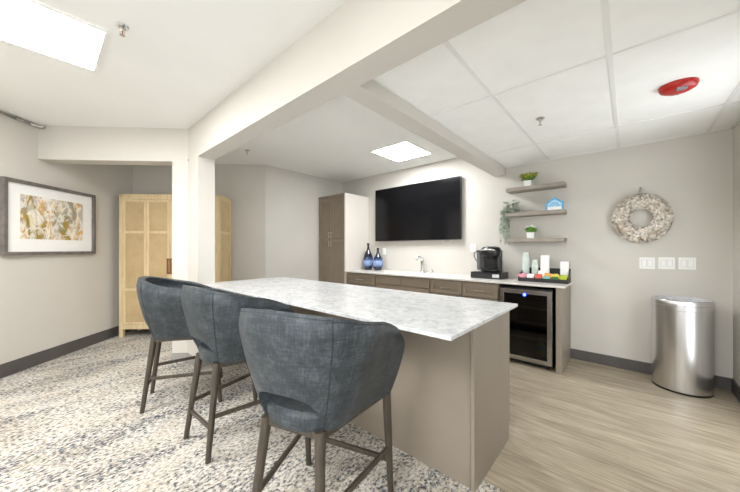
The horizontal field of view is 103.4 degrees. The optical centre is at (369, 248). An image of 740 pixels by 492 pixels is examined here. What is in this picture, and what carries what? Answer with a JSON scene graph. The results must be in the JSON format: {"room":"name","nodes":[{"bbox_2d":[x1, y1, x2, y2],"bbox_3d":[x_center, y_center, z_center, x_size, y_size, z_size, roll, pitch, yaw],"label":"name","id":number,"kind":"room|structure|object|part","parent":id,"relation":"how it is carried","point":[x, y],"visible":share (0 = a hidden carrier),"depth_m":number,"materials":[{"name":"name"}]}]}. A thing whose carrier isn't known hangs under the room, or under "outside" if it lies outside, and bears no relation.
{"room":"common room","nodes":[
{"label":"common room","id":0,"kind":"room"},
{"bbox_2d":[0,113,132,364],"bbox_3d":[-3.709,-0.100,2.091,0.100,2.800,5.215,0,0,-4],"label":"wall","id":1,"kind":"structure","parent":0,"point":[47,301],"depth_m":3.50,"materials":[{"name":"paint"}]},
{"bbox_2d":[0,111,45,128],"bbox_3d":[-3.596,-1.363,1.529,0.087,0.041,3.482,0,0,-3],"label":"pipe","id":2,"kind":"object","parent":1,"relation":"attached to","point":[1,112],"visible":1,"depth_m":3.09,"materials":[{"name":"silver metal"}]},
{"bbox_2d":[0,176,95,254],"bbox_3d":[-3.719,-0.333,3.449,0.044,0.795,1.050,0,0,-3],"label":"framed artwork","id":3,"kind":"object","parent":1,"relation":"attached to","point":[36,218],"visible":1,"depth_m":3.31,"materials":[{"name":"paper"}]},
{"bbox_2d":[20,194,82,240],"bbox_3d":[-3.724,-0.347,3.449,0.003,0.475,0.720,0,0,-3],"label":"print","id":4,"kind":"object","parent":3,"relation":"attached to","point":[40,217],"depth_m":3.39},
{"bbox_2d":[0,326,132,378],"bbox_3d":[-3.654,1.230,2.095,0.012,0.140,5.215,0,0,-4],"label":"baseboard","id":5,"kind":"structure","parent":1,"relation":"attached to","point":[15,366],"depth_m":3.45,"materials":[{"name":"rubber"}]},
{"bbox_2d":[38,126,171,165],"bbox_3d":[-3.014,-1.200,3.415,1.451,0.380,0.175,0,0,-4],"label":"ceiling beam","id":6,"kind":"structure","parent":0,"point":[56,144],"depth_m":3.33,"materials":[{"name":"paint"}]},
{"bbox_2d":[172,121,214,355],"bbox_3d":[-2.065,-0.045,3.377,0.569,2.690,0.298,0,0,41],"label":"wall column","id":7,"kind":"structure","parent":0,"point":[193,180],"depth_m":3.30,"materials":[{"name":"paint"}]},
{"bbox_2d":[172,353,209,367],"bbox_3d":[-2.060,1.250,3.345,0.606,0.100,0.173,0,0,24],"label":"baseboard","id":8,"kind":"structure","parent":7,"relation":"attached to","point":[174,355],"depth_m":3.37,"materials":[{"name":"paint"}]},
{"bbox_2d":[133,164,265,292],"bbox_3d":[-2.776,-0.100,4.811,2.097,2.800,0.100,0,0,-4],"label":"wall","id":9,"kind":"structure","parent":0,"point":[245,185],"depth_m":4.80,"materials":[{"name":"paint"}]},
{"bbox_2d":[0,0,456,182],"bbox_3d":[-1.471,-1.440,2.303,6.690,0.100,6.900,0,0,41],"label":"ceiling","id":10,"kind":"structure","parent":0,"point":[176,61],"depth_m":2.41,"materials":[{"name":"paint"}]},
{"bbox_2d":[0,0,108,71],"bbox_3d":[-2.302,-1.383,1.609,0.620,0.014,1.220,0,0,41],"label":"recessed light","id":11,"kind":"object","parent":10,"relation":"in","point":[33,25],"visible":1,"depth_m":1.86,"materials":[{"name":"white plastic"}]},
{"bbox_2d":[115,22,128,36],"bbox_3d":[-1.542,-1.359,1.818,0.068,0.061,0.068,0,0,-14],"label":"sprinkler","id":12,"kind":"object","parent":10,"relation":"attached to","point":[123,27],"visible":1,"depth_m":1.81,"materials":[{"name":"silver metal"}]},
{"bbox_2d":[371,140,431,161],"bbox_3d":[0.453,-1.383,4.172,0.610,0.014,0.650,0,0,41],"label":"recessed light","id":13,"kind":"object","parent":10,"relation":"in","point":[404,150],"visible":1,"depth_m":4.12,"materials":[{"name":"white plastic"}]},
{"bbox_2d":[0,330,503,491],"bbox_3d":[-1.427,1.325,1.646,5.272,0.050,7.992,0,0,-18],"label":"floor","id":14,"kind":"structure","parent":0,"point":[71,422],"depth_m":2.00,"materials":[{"name":"beige carpet"}]},
{"bbox_2d":[119,194,230,337],"bbox_3d":[-2.978,0.245,4.522,1.430,2.110,0.442,0,0,-4],"label":"tall cabinet","id":15,"kind":"object","parent":14,"relation":"on","point":[145,220],"visible":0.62,"depth_m":4.31,"materials":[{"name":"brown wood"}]},
{"bbox_3d":[-3.465,0.190,4.308,0.330,1.844,0.022,0,0,-4],"label":"door","id":16,"kind":"part","parent":15,"relation":"part of","materials":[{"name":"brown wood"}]},
{"bbox_3d":[-3.465,-0.481,4.308,0.260,0.432,0.007,0,0,-4],"label":"cane panel","id":17,"kind":"part","parent":15,"relation":"part of","materials":[{"name":"beige wicker"}]},
{"bbox_3d":[-3.465,0.175,4.308,0.260,0.810,0.007,0,0,-4],"label":"cane panel","id":18,"kind":"part","parent":15,"relation":"part of","materials":[{"name":"beige wicker"}]},
{"bbox_3d":[-3.465,0.846,4.308,0.260,0.462,0.007,0,0,-4],"label":"cane panel","id":19,"kind":"part","parent":15,"relation":"part of","materials":[{"name":"beige wicker"}]},
{"bbox_3d":[-3.133,-0.481,4.328,0.260,0.432,0.007,0,0,-3],"label":"cane panel","id":20,"kind":"part","parent":15,"relation":"part of","materials":[{"name":"beige wicker"}]},
{"bbox_3d":[-3.133,0.175,4.328,0.260,0.810,0.007,0,0,-3],"label":"cane panel","id":21,"kind":"part","parent":15,"relation":"part of","materials":[{"name":"beige wicker"}]},
{"bbox_3d":[-3.133,0.190,4.328,0.330,1.844,0.022,0,0,-4],"label":"door","id":22,"kind":"part","parent":15,"relation":"part of","materials":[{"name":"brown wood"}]},
{"bbox_3d":[-2.946,0.255,4.316,0.022,0.230,0.026,0,0,-4],"label":"handle","id":23,"kind":"part","parent":15,"relation":"part of","materials":[{"name":"leather"}]},
{"bbox_3d":[-2.801,0.190,4.349,0.330,1.844,0.022,0,0,-3],"label":"door","id":24,"kind":"part","parent":15,"relation":"part of","materials":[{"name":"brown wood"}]},
{"bbox_3d":[-2.469,0.190,4.369,0.330,1.844,0.022,0,0,-4],"label":"door","id":25,"kind":"part","parent":15,"relation":"part of","materials":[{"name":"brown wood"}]},
{"bbox_3d":[-2.286,-0.502,4.575,0.018,0.465,0.320,0,0,-3],"label":"cane panel","id":26,"kind":"part","parent":15,"relation":"part of","materials":[{"name":"beige wicker"}]},
{"bbox_3d":[-2.286,0.443,4.575,0.018,1.345,0.320,0,0,-3],"label":"cane panel","id":27,"kind":"part","parent":15,"relation":"part of","materials":[{"name":"beige wicker"}]},
{"bbox_2d":[136,276,222,413],"bbox_3d":[-1.660,0.767,2.589,0.630,1.070,0.699,0,0,-27],"label":"bar stool","id":28,"kind":"object","parent":14,"relation":"on","point":[159,298],"visible":0.56,"depth_m":2.34,"materials":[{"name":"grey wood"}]},
{"bbox_3d":[-1.787,1.012,2.355,0.045,0.580,0.122,0,0,37],"label":"leg","id":29,"kind":"part","parent":28,"relation":"part of","materials":[{"name":"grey wood"}]},
{"bbox_3d":[-1.923,1.012,2.629,0.122,0.580,0.045,0,0,0],"label":"leg","id":30,"kind":"part","parent":28,"relation":"part of","materials":[{"name":"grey wood"}]},
{"bbox_3d":[-1.627,0.743,2.606,0.465,0.029,0.523,0,0,-27],"label":"seat frame","id":31,"kind":"part","parent":28,"relation":"part of","materials":[{"name":"grey wood"}]},
{"bbox_3d":[-1.300,1.013,2.486,0.077,0.577,0.048,0,0,-26],"label":"leg","id":32,"kind":"part","parent":28,"relation":"part of","materials":[{"name":"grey wood"}]},
{"bbox_2d":[181,285,293,463],"bbox_3d":[-0.963,0.767,2.087,0.699,1.070,0.630,0,0,39],"label":"bar stool","id":33,"kind":"object","parent":14,"relation":"on","point":[211,315],"visible":0.73,"depth_m":1.82,"materials":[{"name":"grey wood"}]},
{"bbox_3d":[-1.219,1.012,2.017,0.122,0.580,0.045,0,0,-24],"label":"leg","id":34,"kind":"part","parent":33,"relation":"part of","materials":[{"name":"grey wood"}]},
{"bbox_3d":[-0.946,0.692,2.108,0.558,0.088,0.498,0,0,40],"label":"seat","id":35,"kind":"part","parent":33,"relation":"part of","materials":[{"name":"fabric"}]},
{"bbox_3d":[-0.983,1.012,1.822,0.045,0.580,0.122,0,0,13],"label":"leg","id":36,"kind":"part","parent":33,"relation":"part of","materials":[{"name":"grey wood"}]},
{"bbox_3d":[-0.939,0.743,2.116,0.523,0.029,0.465,0,0,40],"label":"seat frame","id":37,"kind":"part","parent":33,"relation":"part of","materials":[{"name":"fabric"}]},
{"bbox_3d":[-0.982,1.013,2.462,0.048,0.577,0.077,0,0,40],"label":"leg","id":38,"kind":"part","parent":33,"relation":"part of","materials":[{"name":"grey wood"}]},
{"bbox_2d":[237,308,404,491],"bbox_3d":[-0.250,0.767,1.385,0.699,1.070,0.630,0,0,23],"label":"bar stool","id":39,"kind":"object","parent":14,"relation":"on","point":[311,375],"visible":1,"depth_m":1.15,"materials":[{"name":"fabric"}]},
{"bbox_3d":[-0.477,1.012,1.246,0.122,0.580,0.045,0,0,-40],"label":"leg","id":40,"kind":"part","parent":39,"relation":"part of","materials":[{"name":"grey wood"}]},
{"bbox_3d":[-0.239,0.692,1.409,0.558,0.088,0.498,0,0,23],"label":"seat","id":41,"kind":"part","parent":39,"relation":"part of","materials":[{"name":"fabric"}]},
{"bbox_3d":[-0.372,1.013,1.739,0.048,0.577,0.077,0,0,23],"label":"leg","id":42,"kind":"part","parent":39,"relation":"part of","materials":[{"name":"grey wood"}]},
{"bbox_3d":[-0.196,1.012,1.124,0.045,0.580,0.122,0,0,-3],"label":"leg","id":43,"kind":"part","parent":39,"relation":"part of","materials":[{"name":"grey wood"}]},
{"bbox_3d":[-0.235,0.743,1.419,0.523,0.029,0.465,0,0,23],"label":"seat frame","id":44,"kind":"part","parent":39,"relation":"part of","materials":[{"name":"blue fabric"}]},
{"bbox_3d":[0.093,1.013,1.537,0.048,0.577,0.077,0,0,23],"label":"leg","id":45,"kind":"part","parent":39,"relation":"part of","materials":[{"name":"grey wood"}]},
{"bbox_2d":[319,193,368,283],"bbox_3d":[-0.521,0.152,5.625,0.739,2.295,0.660,0,0,41],"label":"pantry cabinet","id":46,"kind":"object","parent":14,"relation":"on","point":[343,217],"visible":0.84,"depth_m":5.38,"materials":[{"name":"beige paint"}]},
{"bbox_3d":[-0.851,0.500,5.533,0.345,1.361,0.020,0,0,41],"label":"door","id":47,"kind":"part","parent":46,"relation":"part of","materials":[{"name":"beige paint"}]},
{"bbox_3d":[-0.851,-0.571,5.533,0.345,0.750,0.020,0,0,41],"label":"door","id":48,"kind":"part","parent":46,"relation":"part of","materials":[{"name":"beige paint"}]},
{"bbox_3d":[-0.719,-0.975,5.416,0.719,0.040,0.020,0,0,41],"label":"crown","id":49,"kind":"part","parent":46,"relation":"part of","materials":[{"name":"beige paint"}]},
{"bbox_3d":[-0.586,0.500,5.298,0.347,1.361,0.020,0,0,41],"label":"door","id":50,"kind":"part","parent":46,"relation":"part of","materials":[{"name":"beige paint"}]},
{"bbox_3d":[-0.586,-0.571,5.298,0.347,0.750,0.020,0,0,41],"label":"door","id":51,"kind":"part","parent":46,"relation":"part of","materials":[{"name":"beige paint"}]},
{"bbox_3d":[-0.240,0.152,5.399,0.019,2.295,0.626,0,0,41],"label":"panel","id":52,"kind":"part","parent":46,"relation":"part of","materials":[{"name":"white wood"}]},
{"bbox_2d":[236,293,508,491],"bbox_3d":[-0.307,0.853,2.725,2.848,0.894,0.619,0,0,41],"label":"base cabinet","id":53,"kind":"object","parent":14,"relation":"on","point":[450,399],"visible":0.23,"depth_m":1.73,"materials":[{"name":"beige laminate"}]},
{"bbox_2d":[204,277,517,340],"bbox_3d":[-0.430,0.395,2.666,3.013,0.020,1.033,0,0,41],"label":"countertop","id":54,"kind":"structure","parent":53,"relation":"on","point":[449,318],"depth_m":2.06,"materials":[{"name":"grey stone"}]},
{"bbox_3d":[0.745,0.853,1.782,0.022,0.894,0.600,0,0,41],"label":"panel","id":55,"kind":"part","parent":53,"relation":"part of","materials":[{"name":"beige wood"}]},
{"bbox_2d":[266,165,341,280],"bbox_3d":[-1.190,-0.100,5.506,0.100,2.800,1.730,0,0,41],"label":"wall","id":56,"kind":"structure","parent":0,"point":[292,198],"depth_m":5.24,"materials":[{"name":"paint"}]},
{"bbox_2d":[198,0,525,159],"bbox_3d":[-0.232,-1.200,1.838,4.217,0.380,0.175,0,0,41],"label":"beam","id":57,"kind":"structure","parent":0,"point":[359,41],"depth_m":1.72,"materials":[{"name":"paint"}]},
{"bbox_2d":[342,80,505,176],"bbox_3d":[0.833,-1.200,2.941,0.150,0.380,2.890,0,0,41],"label":"beam","id":58,"kind":"structure","parent":0,"point":[370,94],"depth_m":2.39,"materials":[{"name":"paint"}]},
{"bbox_2d":[342,128,732,377],"bbox_3d":[1.403,-0.100,4.433,5.207,2.800,0.100,0,0,41],"label":"wall","id":59,"kind":"structure","parent":0,"point":[611,295],"depth_m":3.27,"materials":[{"name":"paint"}]},
{"bbox_2d":[410,177,420,183],"bbox_3d":[0.764,-1.150,4.912,0.195,0.100,0.029,0,0,41],"label":"sensor box","id":60,"kind":"object","parent":59,"relation":"attached to","point":[415,180],"visible":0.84,"depth_m":4.89,"materials":[{"name":"white plastic"}]},
{"bbox_2d":[375,176,461,240],"bbox_3d":[0.744,-0.615,4.903,1.664,0.945,0.068,0,0,41],"label":"television","id":61,"kind":"object","parent":59,"relation":"attached to","point":[429,210],"visible":1,"depth_m":4.77,"materials":[{"name":"black plastic"}]},
{"bbox_2d":[471,244,475,251],"bbox_3d":[1.507,-0.015,4.269,0.075,0.118,0.010,0,0,41],"label":"wall outlet","id":62,"kind":"object","parent":59,"relation":"attached to","point":[473,246],"visible":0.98,"depth_m":4.26,"materials":[{"name":"white plastic"}]},
{"bbox_2d":[506,181,566,193],"bbox_3d":[2.064,-0.759,3.647,0.638,0.045,0.199,0,0,41],"label":"floating shelf","id":63,"kind":"object","parent":59,"relation":"attached to","point":[556,185],"visible":1,"depth_m":3.57,"materials":[{"name":"brown wood"}]},
{"bbox_2d":[519,172,537,185],"bbox_3d":[1.997,-0.871,3.685,0.246,0.179,0.246,0,0,41],"label":"potted plant","id":64,"kind":"object","parent":63,"relation":"on","point":[528,179],"visible":0.97,"depth_m":3.64,"materials":[{"name":"green plant"}]},
{"bbox_3d":[1.996,-0.820,3.682,0.084,0.075,0.084,0,0,41],"label":"pot","id":65,"kind":"part","parent":64,"relation":"part of","materials":[{"name":"white ceramic"}]},
{"bbox_2d":[506,209,566,217],"bbox_3d":[2.064,-0.440,3.647,0.638,0.045,0.199,0,0,41],"label":"floating shelf","id":66,"kind":"object","parent":59,"relation":"attached to","point":[557,211],"visible":1,"depth_m":3.56,"materials":[{"name":"brown wood"}]},
{"bbox_2d":[498,199,519,244],"bbox_3d":[1.833,-0.343,3.833,0.284,0.574,0.250,0,0,41],"label":"trailing plant","id":67,"kind":"object","parent":66,"relation":"on","point":[507,210],"visible":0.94,"depth_m":3.86,"materials":[{"name":"green plant"}]},
{"bbox_2d":[546,197,563,209],"bbox_3d":[2.202,-0.539,3.482,0.190,0.155,0.046,0,0,41],"label":"house ornament","id":68,"kind":"object","parent":66,"relation":"on","point":[554,203],"visible":0.82,"depth_m":3.47,"materials":[{"name":"paper"}]},
{"bbox_3d":[2.193,-0.531,3.472,0.140,0.118,0.002,0,0,41],"label":"panel","id":69,"kind":"part","parent":68,"relation":"part of","materials":[{"name":"paper"}]},
{"bbox_2d":[506,238,566,242],"bbox_3d":[2.064,-0.110,3.647,0.638,0.045,0.199,0,0,41],"label":"floating shelf","id":70,"kind":"object","parent":59,"relation":"attached to","point":[521,239],"visible":1,"depth_m":3.54,"materials":[{"name":"brown wood"}]},
{"bbox_2d":[524,225,536,237],"bbox_3d":[2.024,-0.219,3.659,0.180,0.174,0.170,0,0,-34],"label":"potted plant","id":71,"kind":"object","parent":70,"relation":"on","point":[530,231],"visible":0.97,"depth_m":3.63,"materials":[{"name":"green plant"}]},
{"bbox_3d":[2.018,-0.170,3.662,0.084,0.075,0.084,0,0,41],"label":"pot","id":72,"kind":"part","parent":71,"relation":"part of","materials":[{"name":"white ceramic"}]},
{"bbox_2d":[611,187,673,242],"bbox_3d":[2.818,-0.356,3.038,0.487,0.589,0.117,0,0,41],"label":"wreath","id":73,"kind":"object","parent":59,"relation":"hanging from","point":[659,210],"visible":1,"depth_m":3.01,"materials":[{"name":"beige plant"}]},
{"bbox_2d":[639,257,654,268],"bbox_3d":[2.889,0.147,3.045,0.118,0.118,0.011,0,0,41],"label":"switch plate","id":74,"kind":"object","parent":59,"relation":"attached to","point":[644,262],"visible":1,"depth_m":3.05,"materials":[{"name":"white plastic"}]},
{"bbox_2d":[571,348,730,390],"bbox_3d":[2.850,1.242,3.078,1.220,0.115,0.012,0,0,41],"label":"baseboard","id":75,"kind":"structure","parent":59,"relation":"attached to","point":[724,383],"depth_m":3.17,"materials":[{"name":"rubber"}]},
{"bbox_2d":[658,257,674,268],"bbox_3d":[2.996,0.144,2.950,0.118,0.118,0.011,0,0,41],"label":"switch plate","id":76,"kind":"object","parent":59,"relation":"attached to","point":[663,262],"visible":1,"depth_m":2.95,"materials":[{"name":"white plastic"}]},
{"bbox_2d":[678,257,695,269],"bbox_3d":[3.102,0.142,2.856,0.118,0.118,0.011,0,0,41],"label":"switch plate","id":77,"kind":"object","parent":59,"relation":"attached to","point":[687,263],"visible":1,"depth_m":2.86,"materials":[{"name":"white plastic"}]},
{"bbox_2d":[372,0,739,167],"bbox_3d":[1.626,-1.132,2.240,1.967,0.056,2.890,0,0,41],"label":"ceiling tiles","id":78,"kind":"structure","parent":0,"point":[595,70],"depth_m":1.88,"materials":[{"name":"white tile"}]},
{"bbox_2d":[536,116,544,125],"bbox_3d":[1.442,-1.079,2.476,0.068,0.061,0.068,0,0,20],"label":"sprinkler","id":79,"kind":"object","parent":78,"relation":"attached to","point":[540,118],"visible":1,"depth_m":2.46,"materials":[{"name":"silver metal"}]},
{"bbox_2d":[658,77,699,95],"bbox_3d":[2.084,-1.083,1.975,0.196,0.055,0.180,0,0,28],"label":"fire alarm strobe","id":80,"kind":"object","parent":78,"relation":"attached to","point":[679,86],"visible":1,"depth_m":1.93,"materials":[{"name":"red plastic"}]},
{"bbox_2d":[483,358,739,491],"bbox_3d":[0.859,1.325,3.146,4.317,0.050,2.550,0,0,41],"label":"floor","id":81,"kind":"structure","parent":0,"point":[589,426],"depth_m":2.02,"materials":[{"name":"brown wood"}]},
{"bbox_2d":[347,272,375,286],"bbox_3d":[0.020,0.854,5.159,0.683,0.893,0.638,0,0,41],"label":"base cabinet","id":82,"kind":"object","parent":81,"relation":"on","point":[360,279],"visible":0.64,"depth_m":4.92,"materials":[{"name":"brown wood"}]},
{"bbox_2d":[345,269,573,288],"bbox_3d":[0.988,0.354,4.309,3.260,0.104,0.634,0,0,41],"label":"countertop","id":83,"kind":"structure","parent":82,"relation":"on","point":[513,281],"depth_m":3.81,"materials":[{"name":"white stone"}]},
{"bbox_2d":[363,243,372,269],"bbox_3d":[-0.033,0.139,5.396,0.186,0.490,0.186,0,0,41],"label":"vase","id":84,"kind":"object","parent":83,"relation":"on","point":[368,258],"visible":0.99,"depth_m":5.33,"materials":[{"name":"blue glass"}]},
{"bbox_2d":[373,248,382,269],"bbox_3d":[0.143,0.184,5.255,0.181,0.400,0.181,0,0,41],"label":"vase","id":85,"kind":"object","parent":83,"relation":"on","point":[377,261],"visible":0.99,"depth_m":5.19,"materials":[{"name":"blue glass"}]},
{"bbox_2d":[415,256,424,272],"bbox_3d":[0.798,0.247,4.690,0.177,0.273,0.071,0,0,-26],"label":"sink faucet","id":86,"kind":"object","parent":83,"relation":"on","point":[421,258],"visible":1,"depth_m":4.68,"materials":[{"name":"silver metal"}]},
{"bbox_3d":[1.578,0.343,3.874,0.360,0.054,0.266,0,0,41],"label":"drawer","id":87,"kind":"part","parent":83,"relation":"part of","materials":[{"name":"black plastic"}]},
{"bbox_2d":[474,246,501,271],"bbox_3d":[1.566,0.134,3.909,0.347,0.336,0.272,0,0,41],"label":"coffee maker","id":88,"kind":"object","parent":83,"relation":"on","point":[489,258],"visible":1,"depth_m":3.85,"materials":[{"name":"black plastic"}]},
{"bbox_3d":[1.512,0.157,3.998,0.051,0.250,0.154,0,0,44],"label":"water tank","id":89,"kind":"part","parent":88,"relation":"part of","materials":[{"name":"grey plastic"}]},
{"bbox_3d":[1.532,0.011,3.799,0.189,0.039,0.061,0,0,41],"label":"lift handle","id":90,"kind":"part","parent":88,"relation":"part of","materials":[{"name":"silver metal"}]},
{"bbox_3d":[1.584,0.343,3.880,0.390,0.082,0.289,0,0,41],"label":"pod drawer","id":91,"kind":"part","parent":83,"relation":"part of","materials":[{"name":"black plastic"}]},
{"bbox_2d":[518,267,570,283],"bbox_3d":[2.046,0.306,3.437,0.496,0.155,0.240,0,0,41],"label":"organizer","id":92,"kind":"object","parent":83,"relation":"on","point":[552,270],"visible":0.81,"depth_m":3.38,"materials":[{"name":"black plastic"}]},
{"bbox_2d":[540,255,548,272],"bbox_3d":[2.079,0.227,3.474,0.088,0.300,0.028,0,0,41],"label":"paper napkin","id":93,"kind":"object","parent":92,"relation":"in","point":[544,258],"visible":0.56,"depth_m":3.47,"materials":[{"name":"white paper"}]},
{"bbox_2d":[559,276,566,279],"bbox_3d":[2.138,0.333,3.232,0.078,0.079,0.013,0,0,45],"label":"packet","id":94,"kind":"object","parent":92,"relation":"in","point":[560,277],"visible":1,"depth_m":3.23,"materials":[{"name":"paper"}]},
{"bbox_2d":[560,262,567,274],"bbox_3d":[2.232,0.259,3.354,0.078,0.224,0.031,0,0,37],"label":"paper sleeve","id":95,"kind":"object","parent":92,"relation":"in","point":[563,265],"visible":0.56,"depth_m":3.35,"materials":[{"name":"white paper"}]},
{"bbox_2d":[376,274,430,293],"bbox_3d":[0.662,0.854,4.612,1.000,0.893,0.606,0,0,41],"label":"base cabinet","id":96,"kind":"object","parent":81,"relation":"on","point":[413,284],"visible":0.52,"depth_m":4.34,"materials":[{"name":"brown wood"}]},
{"bbox_3d":[0.285,0.874,4.555,0.482,0.614,0.020,0,0,41],"label":"door","id":97,"kind":"part","parent":96,"relation":"part of","materials":[{"name":"beige paint"}]},
{"bbox_3d":[0.652,0.874,4.230,0.482,0.614,0.020,0,0,41],"label":"door","id":98,"kind":"part","parent":96,"relation":"part of","materials":[{"name":"beige paint"}]},
{"bbox_2d":[431,279,462,296],"bbox_3d":[1.199,0.854,4.116,0.458,0.893,0.638,0,0,41],"label":"base cabinet","id":99,"kind":"object","parent":81,"relation":"on","point":[454,288],"visible":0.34,"depth_m":3.89,"materials":[{"name":"brown wood"}]},
{"bbox_3d":[1.017,0.748,3.907,0.441,0.277,0.020,0,0,41],"label":"drawer","id":100,"kind":"part","parent":99,"relation":"part of","materials":[{"name":"beige paint"}]},
{"bbox_2d":[463,281,505,301],"bbox_3d":[1.540,0.854,3.814,0.448,0.893,0.638,0,0,41],"label":"base cabinet","id":101,"kind":"object","parent":81,"relation":"on","point":[474,290],"visible":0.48,"depth_m":3.59,"materials":[{"name":"brown wood"}]},
{"bbox_3d":[1.356,0.748,3.607,0.432,0.277,0.020,0,0,41],"label":"drawer","id":102,"kind":"part","parent":101,"relation":"part of","materials":[{"name":"beige paint"}]},
{"bbox_3d":[1.356,0.517,3.607,0.432,0.158,0.020,0,0,41],"label":"drawer","id":103,"kind":"part","parent":101,"relation":"part of","materials":[{"name":"beige paint"}]},
{"bbox_2d":[500,284,555,369],"bbox_3d":[1.914,0.868,3.465,0.525,0.865,0.614,0,0,41],"label":"beverage cooler","id":104,"kind":"object","parent":81,"relation":"on","point":[532,324],"visible":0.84,"depth_m":3.21,"materials":[{"name":"black glass"}]},
{"bbox_3d":[1.723,0.848,3.249,0.435,0.695,0.006,0,0,41],"label":"glass pane","id":105,"kind":"part","parent":104,"relation":"part of","materials":[{"name":"black glass"}]},
{"bbox_2d":[556,285,570,373],"bbox_3d":[2.172,0.854,3.275,0.054,0.893,0.612,0,0,41],"label":"end panel","id":106,"kind":"object","parent":81,"relation":"on","point":[563,296],"visible":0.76,"depth_m":3.10,"materials":[{"name":"beige wood"}]},
{"bbox_2d":[651,295,714,397],"bbox_3d":[2.919,0.880,2.738,0.412,0.839,0.412,0,0,41],"label":"trash can","id":107,"kind":"object","parent":81,"relation":"on","point":[682,328],"visible":1,"depth_m":2.60,"materials":[{"name":"metal"}]},
{"bbox_2d":[733,121,739,386],"bbox_3d":[1.833,-0.100,0.915,0.100,2.800,4.600,0,0,41],"label":"wall","id":108,"kind":"structure","parent":0,"point":[736,130],"depth_m":2.58,"materials":[{"name":"paint"}]},
{"bbox_2d":[731,378,739,402],"bbox_3d":[3.100,1.242,2.431,0.012,0.115,0.650,0,0,41],"label":"baseboard","id":109,"kind":"structure","parent":108,"relation":"attached to","point":[735,389],"depth_m":2.56,"materials":[{"name":"rubber"}]},
{"bbox_3d":[1.931,0.117,3.616,0.082,0.100,0.082,0,0,41],"label":"paper cup","id":110,"kind":"object","parent":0,"visible":0},
{"bbox_2d":[522,252,529,260],"bbox_3d":[1.931,0.093,3.616,0.082,0.100,0.082,0,0,41],"label":"paper cup","id":111,"kind":"object","parent":110,"relation":"on","point":[525,254],"visible":1,"depth_m":3.59,"materials":[{"name":"white paper"}]},
{"bbox_3d":[2.006,0.221,3.550,0.074,0.090,0.074,0,0,41],"label":"paper cup","id":112,"kind":"object","parent":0,"visible":0},
{"bbox_2d":[532,260,537,266],"bbox_3d":[2.006,0.175,3.550,0.074,0.090,0.074,0,0,41],"label":"paper cup","id":113,"kind":"object","parent":112,"relation":"on","point":[534,262],"visible":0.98,"depth_m":3.52,"materials":[{"name":"white paper"}]}
]}

